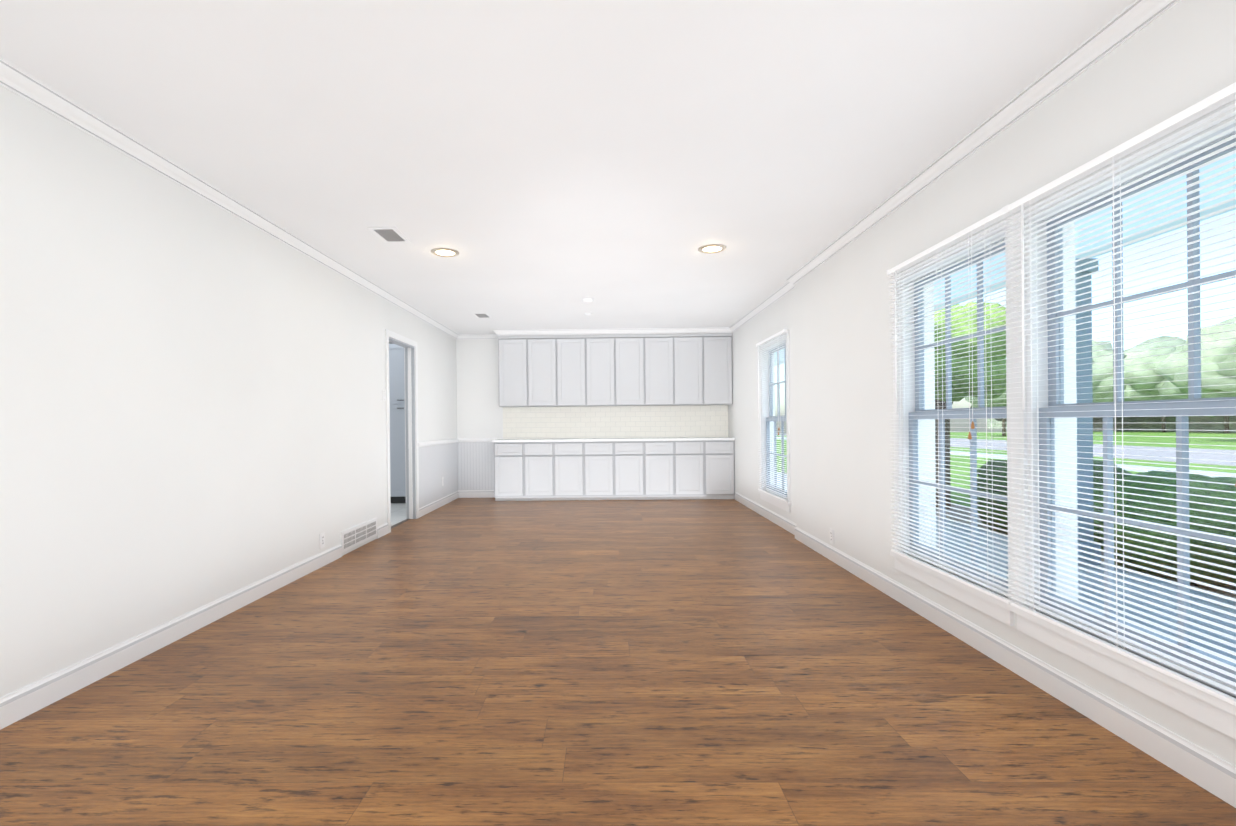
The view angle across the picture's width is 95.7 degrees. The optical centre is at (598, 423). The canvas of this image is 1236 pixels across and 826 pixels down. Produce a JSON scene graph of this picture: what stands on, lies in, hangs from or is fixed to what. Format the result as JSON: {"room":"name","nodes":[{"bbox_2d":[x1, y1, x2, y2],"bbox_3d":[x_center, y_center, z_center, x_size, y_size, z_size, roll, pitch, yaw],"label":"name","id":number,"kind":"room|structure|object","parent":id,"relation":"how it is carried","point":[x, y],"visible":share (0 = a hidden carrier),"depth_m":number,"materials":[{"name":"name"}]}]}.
{"room":"empty living room","nodes":[
{"label":"empty living room","id":0,"kind":"room"},
{"bbox_2d":[0,85,456,697],"bbox_3d":[-2.254,-0.106,3.777,0.105,2.460,9.630,-1,0,1],"label":"wall","id":1,"kind":"structure","parent":0,"point":[192,407],"depth_m":2.79,"materials":[{"name":"paint"}]},
{"bbox_2d":[319,532,324,548],"bbox_3d":[-2.178,0.922,4.412,0.010,0.116,0.072,-1,0,1],"label":"electrical outlet","id":2,"kind":"object","parent":1,"relation":"attached to","point":[322,539],"visible":1,"depth_m":4.41,"materials":[{"name":"white plastic"}]},
{"bbox_2d":[340,518,376,552],"bbox_3d":[-2.166,1.004,5.087,0.013,0.175,0.730,-1,0,1],"label":"air vent","id":3,"kind":"object","parent":1,"relation":"in","point":[352,537],"visible":1,"depth_m":5.04,"materials":[{"name":"white metal"}]},
{"bbox_2d":[382,389,385,400],"bbox_3d":[-2.167,-0.289,5.671,0.018,0.116,0.072,-1,0,1],"label":"light switch","id":4,"kind":"object","parent":1,"relation":"attached to","point":[383,395],"visible":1,"depth_m":5.65,"materials":[{"name":"white plastic"}]},
{"bbox_2d":[385,329,418,532],"bbox_3d":[-2.218,0.075,6.187,0.137,2.092,0.934,-1,0,1],"label":"door frame","id":5,"kind":"structure","parent":1,"relation":"attached to","point":[411,426],"depth_m":6.58,"materials":[{"name":"white wood"}]},
{"bbox_2d":[418,438,496,507],"bbox_3d":[-1.840,0.611,7.548,0.600,0.790,1.798,-1,0,1],"label":"wainscoting","id":6,"kind":"structure","parent":1,"relation":"attached to","point":[457,464],"depth_m":8.21,"materials":[{"name":"white wood"}]},
{"bbox_2d":[0,0,1134,333],"bbox_3d":[-1.884,-1.400,3.770,7.800,0.120,9.630,-1,0,1],"label":"ceiling","id":7,"kind":"structure","parent":0,"point":[544,164],"depth_m":2.47,"materials":[{"name":"paint"}]},
{"bbox_2d":[367,227,410,242],"bbox_3d":[-1.480,-1.340,3.970,0.190,0.007,0.310,-1,0,1],"label":"ceiling vent","id":8,"kind":"object","parent":7,"relation":"in","point":[390,234],"visible":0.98,"depth_m":3.95,"materials":[{"name":"white metal"}]},
{"bbox_2d":[431,248,458,256],"bbox_3d":[-1.201,-1.341,4.386,0.216,0.010,0.216,-1,0,1],"label":"recessed light","id":9,"kind":"object","parent":7,"relation":"in","point":[444,252],"visible":1,"depth_m":4.38,"materials":[{"name":"silver metal"}]},
{"bbox_2d":[472,313,491,317],"bbox_3d":[-1.438,-1.344,6.929,0.190,0.007,0.310,-1,0,1],"label":"ceiling vent","id":10,"kind":"object","parent":7,"relation":"in","point":[482,315],"visible":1,"depth_m":6.93,"materials":[{"name":"white metal"}]},
{"bbox_2d":[582,298,592,302],"bbox_3d":[-0.115,-1.342,6.110,0.124,0.034,0.124,-1,0,1],"label":"smoke detector","id":11,"kind":"object","parent":7,"relation":"attached to","point":[587,300],"visible":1,"depth_m":6.06,"materials":[{"name":"white plastic"}]},
{"bbox_2d":[698,244,725,253],"bbox_3d":[0.888,-1.361,4.356,0.216,0.010,0.216,-1,0,1],"label":"recessed light","id":12,"kind":"object","parent":7,"relation":"in","point":[712,248],"visible":1,"depth_m":4.35,"materials":[{"name":"silver metal"}]},
{"bbox_2d":[456,333,728,438],"bbox_3d":[-0.089,-0.132,8.492,4.090,2.460,0.140,-1,0,1],"label":"wall","id":13,"kind":"structure","parent":0,"point":[479,412],"depth_m":8.45,"materials":[{"name":"paint"}]},
{"bbox_2d":[498,335,533,406],"bbox_3d":[-1.202,-0.768,8.269,0.493,1.028,0.330,-1,0,1],"label":"upper cabinet","id":14,"kind":"object","parent":13,"relation":"attached to","point":[515,353],"depth_m":8.11,"materials":[{"name":"grey wood"}]},
{"bbox_2d":[534,335,561,406],"bbox_3d":[-0.812,-0.771,8.264,0.562,1.028,0.330,-1,0,1],"label":"upper cabinet","id":15,"kind":"object","parent":13,"relation":"attached to","point":[547,348],"depth_m":8.11,"materials":[{"name":"grey wood"}]},
{"bbox_2d":[562,335,593,406],"bbox_3d":[-0.388,-0.775,8.258,0.562,1.028,0.330,-1,0,1],"label":"upper cabinet","id":16,"kind":"object","parent":13,"relation":"attached to","point":[575,348],"depth_m":8.10,"materials":[{"name":"grey wood"}]},
{"bbox_2d":[590,334,621,405],"bbox_3d":[0.036,-0.779,8.252,0.562,1.028,0.330,-1,0,1],"label":"upper cabinet","id":17,"kind":"object","parent":13,"relation":"attached to","point":[615,370],"depth_m":8.09,"materials":[{"name":"grey wood"}]},
{"bbox_2d":[503,405,727,438],"bbox_3d":[0.257,-0.026,8.413,3.392,0.476,0.008,-1,0,1],"label":"tile backsplash","id":18,"kind":"structure","parent":13,"relation":"attached to","point":[614,422],"depth_m":8.41,"materials":[{"name":"white tile"}]},
{"bbox_2d":[622,334,649,404],"bbox_3d":[0.460,-0.784,8.245,0.562,1.028,0.330,-1,0,1],"label":"upper cabinet","id":19,"kind":"object","parent":13,"relation":"attached to","point":[635,347],"depth_m":8.09,"materials":[{"name":"grey wood"}]},
{"bbox_2d":[650,334,681,404],"bbox_3d":[0.884,-0.788,8.239,0.562,1.028,0.330,-1,0,1],"label":"upper cabinet","id":20,"kind":"object","parent":13,"relation":"attached to","point":[663,347],"depth_m":8.08,"materials":[{"name":"grey wood"}]},
{"bbox_2d":[678,333,709,404],"bbox_3d":[1.307,-0.792,8.233,0.562,1.028,0.330,-1,0,1],"label":"upper cabinet","id":21,"kind":"object","parent":13,"relation":"attached to","point":[693,348],"depth_m":8.07,"materials":[{"name":"grey wood"}]},
{"bbox_2d":[710,333,732,404],"bbox_3d":[1.697,-0.795,8.228,0.493,1.028,0.330,-1,0,1],"label":"upper cabinet","id":22,"kind":"object","parent":13,"relation":"attached to","point":[721,390],"depth_m":8.07,"materials":[{"name":"grey wood"}]},
{"bbox_2d":[0,498,1235,825],"bbox_3d":[-1.859,1.178,3.773,7.800,0.124,9.630,-1,0,1],"label":"floor","id":23,"kind":"structure","parent":0,"point":[592,662],"depth_m":2.17,"materials":[{"name":"brown wood"}]},
{"bbox_2d":[389,344,405,502],"bbox_3d":[-2.877,0.000,8.150,0.548,2.250,0.616,-1,0,1],"label":"tall cabinet","id":24,"kind":"object","parent":23,"relation":"on","point":[397,425],"visible":0.25,"depth_m":7.83,"materials":[{"name":"white"}]},
{"bbox_2d":[491,441,522,500],"bbox_3d":[-1.280,0.687,8.228,0.432,0.845,0.419,-1,0,1],"label":"base cabinet","id":25,"kind":"object","parent":23,"relation":"on","point":[508,455],"depth_m":8.02,"materials":[{"name":"grey wood"}]},
{"bbox_2d":[523,441,558,500],"bbox_3d":[-0.813,0.683,8.221,0.502,0.845,0.419,-1,0,1],"label":"base cabinet","id":26,"kind":"object","parent":23,"relation":"on","point":[540,458],"depth_m":8.02,"materials":[{"name":"grey wood"}]},
{"bbox_2d":[495,437,734,440],"bbox_3d":[0.211,0.233,8.196,3.484,0.035,0.438,-1,0,1],"label":"countertop","id":27,"kind":"structure","parent":26,"relation":"on","point":[681,438],"depth_m":7.98,"materials":[{"name":"white stone"}]},
{"bbox_2d":[559,441,586,499],"bbox_3d":[-0.452,0.679,8.216,0.501,0.845,0.419,-1,0,1],"label":"base cabinet","id":28,"kind":"object","parent":23,"relation":"on","point":[572,486],"depth_m":8.01,"materials":[{"name":"grey wood"}]},
{"bbox_2d":[583,441,618,499],"bbox_3d":[0.049,0.674,8.209,0.502,0.845,0.419,-1,0,1],"label":"base cabinet","id":29,"kind":"object","parent":23,"relation":"on","point":[600,458],"depth_m":8.01,"materials":[{"name":"grey wood"}]},
{"bbox_2d":[619,441,646,499],"bbox_3d":[0.411,0.671,8.204,0.502,0.845,0.419,-1,0,1],"label":"base cabinet","id":30,"kind":"object","parent":23,"relation":"on","point":[632,454],"depth_m":8.00,"materials":[{"name":"grey wood"}]},
{"bbox_2d":[647,441,674,499],"bbox_3d":[0.878,0.667,8.197,0.431,0.845,0.419,-1,0,1],"label":"base cabinet","id":31,"kind":"object","parent":23,"relation":"on","point":[660,454],"depth_m":7.99,"materials":[{"name":"grey wood"}]},
{"bbox_2d":[675,441,706,499],"bbox_3d":[1.309,0.662,8.191,0.432,0.845,0.419,-1,0,1],"label":"base cabinet","id":32,"kind":"object","parent":23,"relation":"on","point":[681,468],"depth_m":7.99,"materials":[{"name":"grey wood"}]},
{"bbox_2d":[707,441,734,498],"bbox_3d":[1.741,0.658,8.184,0.432,0.845,0.419,-1,0,1],"label":"base cabinet","id":33,"kind":"object","parent":23,"relation":"on","point":[720,454],"depth_m":7.98,"materials":[{"name":"grey wood"}]},
{"bbox_2d":[728,0,1235,765],"bbox_3d":[1.933,-0.146,3.717,0.190,2.460,9.630,-1,0,1],"label":"wall","id":34,"kind":"structure","parent":0,"point":[834,314],"depth_m":3.48,"materials":[{"name":"paint"}]},
{"bbox_2d":[0,0,1181,339],"bbox_3d":[-0.168,-1.322,3.746,4.090,0.068,9.350,-1,0,1],"label":"crown molding","id":35,"kind":"structure","parent":34,"relation":"attached to","point":[1126,24],"depth_m":2.73,"materials":[{"name":"white wood"}]},
{"bbox_2d":[0,490,1235,807],"bbox_3d":[-0.145,1.049,3.748,4.090,0.110,9.350,-1,0,1],"label":"baseboard","id":36,"kind":"structure","parent":34,"relation":"attached to","point":[1194,764],"depth_m":2.46,"materials":[{"name":"white wood"}]},
{"bbox_2d":[758,330,790,512],"bbox_3d":[1.991,-0.028,6.099,0.204,1.827,1.085,-1,0,1],"label":"window","id":37,"kind":"structure","parent":34,"relation":"in","point":[769,419],"depth_m":6.31,"materials":[{"name":"white"}]},
{"bbox_2d":[756,329,787,501],"bbox_3d":[1.882,-0.085,6.101,0.049,1.725,1.031,-1,0,1],"label":"window blind","id":38,"kind":"object","parent":37,"relation":"attached to","point":[778,334],"visible":1,"depth_m":6.07,"materials":[{"name":"white plastic"}]},
{"bbox_2d":[830,528,833,544],"bbox_3d":[1.853,0.894,4.435,0.010,0.116,0.072,-1,0,1],"label":"electrical outlet","id":39,"kind":"object","parent":34,"relation":"attached to","point":[831,536],"visible":1,"depth_m":4.42,"materials":[{"name":"white plastic"}]},
{"bbox_2d":[890,218,1013,625],"bbox_3d":[1.921,-0.024,2.950,0.254,1.827,1.024,-1,0,1],"label":"windows","id":40,"kind":"structure","parent":34,"relation":"in","point":[923,422],"depth_m":3.15,"materials":[{"name":"white"}]},
{"bbox_2d":[887,206,1013,603],"bbox_3d":[1.786,-0.080,2.927,0.049,1.725,1.020,-1,0,1],"label":"window blinds","id":41,"kind":"object","parent":40,"relation":"attached to","point":[989,220],"visible":0.94,"depth_m":2.80,"materials":[{"name":"white plastic"}]},
{"bbox_2d":[1005,99,1235,739],"bbox_3d":[1.907,-0.022,1.918,0.254,1.827,1.100,-1,0,1],"label":"windows","id":42,"kind":"structure","parent":34,"relation":"in","point":[1216,713],"depth_m":2.07,"materials":[{"name":"white"}]},
{"bbox_2d":[1005,82,1235,705],"bbox_3d":[1.772,-0.079,1.909,0.049,1.725,1.025,-1,0,1],"label":"window blinds","id":43,"kind":"object","parent":42,"relation":"attached to","point":[1218,99],"visible":0.9,"depth_m":1.86,"materials":[{"name":"white plastic"}]},
{"label":"outside","id":44,"kind":"structure","parent":0,"visible":0},
{"bbox_2d":[776,431,1235,506],"bbox_3d":[31.097,1.108,9.428,57.939,0.180,100.000,-1,0,1],"label":"lawn","id":45,"kind":"structure","parent":44,"point":[1210,441],"depth_m":25.90,"materials":[{"name":"green plant"}]},
{"bbox_2d":[965,392,1006,435],"bbox_3d":[31.427,-2.165,43.574,5.963,6.280,6.300,-1,0,1],"label":"tree","id":46,"kind":"object","parent":45,"relation":"on","point":[994,400],"depth_m":42.58,"materials":[{"name":"green plant"}]},
{"bbox_2d":[776,437,1235,476],"bbox_3d":[13.968,1.166,9.673,1.400,0.029,100.000,-1,0,1],"label":"path","id":47,"kind":"structure","parent":45,"relation":"on","point":[1147,467],"depth_m":14.38,"materials":[{"name":"concrete"}]},
{"bbox_2d":[776,434,1235,465],"bbox_3d":[21.067,1.103,9.571,8.000,0.019,100.000,-1,0,1],"label":"street","id":48,"kind":"structure","parent":45,"relation":"on","point":[1125,451],"depth_m":21.17,"materials":[{"name":"grey asphalt"}]},
{"bbox_2d":[777,472,1235,659],"bbox_3d":[3.043,1.213,3.828,1.998,0.159,20.000,-1,0,1],"label":"porch floor","id":49,"kind":"structure","parent":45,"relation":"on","point":[1218,606],"depth_m":3.64,"materials":[{"name":"concrete"}]},
{"bbox_2d":[774,153,1235,564],"bbox_3d":[3.104,-0.298,3.825,2.149,2.860,20.000,-1,0,1],"label":"porch","id":50,"kind":"structure","parent":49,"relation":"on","point":[1080,388],"depth_m":4.45,"materials":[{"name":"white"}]},
{"bbox_2d":[786,473,1235,597],"bbox_3d":[4.693,1.252,3.805,1.300,0.049,20.000,-1,0,1],"label":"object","id":51,"kind":"object","parent":45,"relation":"on","point":[1220,592],"depth_m":6.93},
{"bbox_2d":[934,302,1005,508],"bbox_3d":[4.981,-0.322,8.077,1.778,3.078,1.787,-1,0,1],"label":"young tree","id":52,"kind":"object","parent":51,"relation":"on","point":[957,382],"depth_m":7.45,"materials":[{"name":"green plant"}]},
{"bbox_2d":[969,459,1131,534],"bbox_3d":[4.793,0.764,5.990,1.375,0.916,1.346,-1,0,1],"label":"bush","id":53,"kind":"object","parent":51,"relation":"on","point":[1096,474],"depth_m":5.91,"materials":[{"name":"green plant"}]},
{"bbox_2d":[1093,470,1235,586],"bbox_3d":[4.723,0.805,4.511,1.242,0.838,1.325,-1,0,1],"label":"bush","id":54,"kind":"object","parent":51,"relation":"on","point":[1225,487],"depth_m":4.21,"materials":[{"name":"green plant"}]},
{"bbox_2d":[1225,544,1235,556],"bbox_3d":[4.579,0.776,3.080,1.492,0.902,1.454,-1,0,1],"label":"bush","id":55,"kind":"object","parent":51,"relation":"on","point":[1231,549],"depth_m":3.53,"materials":[{"name":"green plant"}]},
{"bbox_2d":[1092,340,1126,402],"bbox_3d":[48.012,-3.687,55.386,10.192,8.980,9.805,-1,0,1],"label":"tree","id":56,"kind":"object","parent":45,"relation":"on","point":[1096,377],"depth_m":52.12,"materials":[{"name":"green plant"}]},
{"bbox_2d":[1124,336,1185,431],"bbox_3d":[51.732,-3.644,50.850,9.533,8.832,9.382,-1,0,1],"label":"tree","id":57,"kind":"object","parent":45,"relation":"on","point":[1140,378],"depth_m":49.51,"materials":[{"name":"green plant"}]},
{"bbox_2d":[1154,349,1228,432],"bbox_3d":[51.683,-3.393,45.861,8.697,8.342,8.925,-1,0,1],"label":"tree","id":58,"kind":"object","parent":45,"relation":"on","point":[1168,385],"depth_m":47.14,"materials":[{"name":"green plant"}]},
{"bbox_2d":[1160,317,1235,397],"bbox_3d":[34.280,-2.436,29.229,6.265,6.799,6.610,-1,0,1],"label":"tree","id":59,"kind":"object","parent":45,"relation":"on","point":[1216,365],"depth_m":29.09,"materials":[{"name":"green plant"}]},
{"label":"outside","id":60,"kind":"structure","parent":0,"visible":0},
{"bbox_2d":[987,416,1235,432],"bbox_3d":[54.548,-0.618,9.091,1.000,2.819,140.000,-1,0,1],"label":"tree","id":61,"kind":"object","parent":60,"point":[1202,422],"depth_m":54.45,"materials":[{"name":"green plant"}]}
]}

